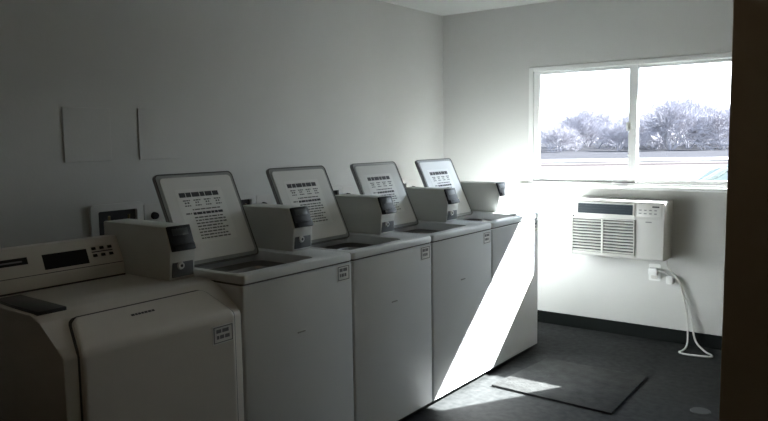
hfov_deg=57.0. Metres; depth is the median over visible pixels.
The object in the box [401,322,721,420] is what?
floor
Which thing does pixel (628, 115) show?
bare tree
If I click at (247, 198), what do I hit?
washer outlet box
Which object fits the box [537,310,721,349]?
baseboard
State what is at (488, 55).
wall
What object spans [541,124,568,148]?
bare tree
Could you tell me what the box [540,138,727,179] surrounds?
ground
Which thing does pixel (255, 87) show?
wall
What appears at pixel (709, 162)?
joint
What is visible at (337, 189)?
washer outlet box
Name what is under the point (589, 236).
grille
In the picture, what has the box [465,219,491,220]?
tub
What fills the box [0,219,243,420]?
dryer
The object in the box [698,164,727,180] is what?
car
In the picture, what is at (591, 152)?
field
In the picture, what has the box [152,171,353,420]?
washing machine
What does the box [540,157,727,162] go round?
kerb
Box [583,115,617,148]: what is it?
bare tree
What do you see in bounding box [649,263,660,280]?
wall socket
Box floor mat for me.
[492,358,646,414]
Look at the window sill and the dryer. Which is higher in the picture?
the window sill
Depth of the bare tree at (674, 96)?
119.36 m
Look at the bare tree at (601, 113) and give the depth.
111.14 m
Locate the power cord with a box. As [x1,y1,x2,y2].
[648,260,712,357]
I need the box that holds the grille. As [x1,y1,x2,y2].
[572,219,633,254]
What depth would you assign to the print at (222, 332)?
2.53 m
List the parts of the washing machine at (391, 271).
lid, panel, panel, lock plate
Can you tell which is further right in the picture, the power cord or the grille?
the power cord
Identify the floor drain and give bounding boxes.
[690,407,710,414]
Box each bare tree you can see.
[540,119,586,151]
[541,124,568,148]
[552,115,576,147]
[554,111,612,149]
[555,102,620,146]
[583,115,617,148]
[597,119,650,150]
[606,115,649,146]
[607,108,674,148]
[623,102,688,147]
[639,90,720,145]
[639,91,727,149]
[644,96,690,144]
[648,98,729,147]
[683,104,729,149]
[688,134,728,146]
[713,101,729,130]
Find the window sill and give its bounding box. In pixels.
[518,183,726,192]
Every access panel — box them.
[61,107,111,162]
[137,108,180,159]
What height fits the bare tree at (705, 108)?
6.406 m
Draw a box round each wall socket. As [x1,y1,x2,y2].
[143,203,163,221]
[256,194,270,203]
[342,186,352,193]
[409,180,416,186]
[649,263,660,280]
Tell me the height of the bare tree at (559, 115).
4.920 m
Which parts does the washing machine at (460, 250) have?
lid, panel, panel, lock plate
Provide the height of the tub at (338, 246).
0.308 m
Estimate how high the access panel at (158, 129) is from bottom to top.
0.255 m
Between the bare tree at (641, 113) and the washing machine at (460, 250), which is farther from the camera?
the bare tree at (641, 113)
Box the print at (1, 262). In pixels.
[0,261,21,264]
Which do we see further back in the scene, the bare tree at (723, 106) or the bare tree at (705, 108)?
the bare tree at (723, 106)
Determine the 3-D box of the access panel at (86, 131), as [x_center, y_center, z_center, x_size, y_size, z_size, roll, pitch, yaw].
[-1.385,-0.354,3.303,0.006,0.251,0.237,3,7,37]
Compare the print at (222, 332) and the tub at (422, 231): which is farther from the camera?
the tub at (422, 231)
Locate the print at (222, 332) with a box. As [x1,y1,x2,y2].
[213,323,232,344]
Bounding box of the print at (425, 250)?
[421,246,429,259]
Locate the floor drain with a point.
(697, 410)
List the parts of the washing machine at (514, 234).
lid, panel, panel, lock plate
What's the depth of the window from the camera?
4.91 m
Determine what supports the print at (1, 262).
on the dryer
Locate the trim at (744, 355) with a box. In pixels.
[719,0,767,420]
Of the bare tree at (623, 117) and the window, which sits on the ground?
the bare tree at (623, 117)
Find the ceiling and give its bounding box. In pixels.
[379,0,555,15]
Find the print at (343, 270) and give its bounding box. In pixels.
[338,265,348,280]
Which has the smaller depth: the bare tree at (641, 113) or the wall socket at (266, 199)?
the wall socket at (266, 199)
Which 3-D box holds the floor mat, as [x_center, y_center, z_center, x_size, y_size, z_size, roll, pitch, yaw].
[1.073,0.984,4.054,0.697,0.010,0.662,3,7,37]
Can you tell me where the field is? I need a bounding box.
[540,139,728,158]
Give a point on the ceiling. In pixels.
(438, 7)
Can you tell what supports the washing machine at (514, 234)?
on the floor
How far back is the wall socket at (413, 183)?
5.45 m
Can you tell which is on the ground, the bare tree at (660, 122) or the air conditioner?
the bare tree at (660, 122)
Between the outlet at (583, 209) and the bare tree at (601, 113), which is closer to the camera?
the outlet at (583, 209)
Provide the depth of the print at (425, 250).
3.59 m
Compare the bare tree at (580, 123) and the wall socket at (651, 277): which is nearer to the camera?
the wall socket at (651, 277)
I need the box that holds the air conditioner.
[571,197,672,261]
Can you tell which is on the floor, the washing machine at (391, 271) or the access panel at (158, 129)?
the washing machine at (391, 271)
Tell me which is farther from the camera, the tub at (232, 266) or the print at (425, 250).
the print at (425, 250)
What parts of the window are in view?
sliding sash, fixed sash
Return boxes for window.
[528,52,731,187]
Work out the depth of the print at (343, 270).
3.07 m
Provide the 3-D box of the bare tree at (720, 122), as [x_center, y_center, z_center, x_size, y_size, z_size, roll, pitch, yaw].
[36.960,-9.178,77.597,8.301,5.050,7.532,-1,6,-6]
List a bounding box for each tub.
[209,260,285,272]
[321,243,372,249]
[404,229,438,233]
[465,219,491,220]
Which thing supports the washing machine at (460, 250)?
on the floor
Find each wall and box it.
[0,0,443,247]
[443,0,733,335]
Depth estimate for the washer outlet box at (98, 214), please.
3.40 m
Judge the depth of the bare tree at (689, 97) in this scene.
102.00 m
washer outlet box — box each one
[88,201,143,236]
[239,193,255,204]
[332,185,341,194]
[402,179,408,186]
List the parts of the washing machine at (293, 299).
lid, panel, panel, lock plate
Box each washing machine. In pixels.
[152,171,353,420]
[266,165,431,420]
[350,161,490,404]
[415,158,537,371]
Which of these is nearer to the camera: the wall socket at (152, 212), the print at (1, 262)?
the print at (1, 262)
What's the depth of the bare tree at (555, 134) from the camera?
76.39 m
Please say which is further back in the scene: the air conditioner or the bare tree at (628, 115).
the bare tree at (628, 115)
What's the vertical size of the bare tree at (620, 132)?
3.573 m
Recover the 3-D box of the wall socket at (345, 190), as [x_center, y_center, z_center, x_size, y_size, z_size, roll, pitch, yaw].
[-0.243,-0.099,4.830,0.026,0.125,0.115,3,7,37]
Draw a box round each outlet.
[576,202,634,216]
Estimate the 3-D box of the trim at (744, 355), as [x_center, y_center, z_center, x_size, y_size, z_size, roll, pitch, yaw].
[0.744,0.065,1.386,0.134,2.386,0.020,3,7,37]
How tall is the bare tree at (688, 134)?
5.180 m
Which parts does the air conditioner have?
grille frame, control panel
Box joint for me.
[540,162,727,165]

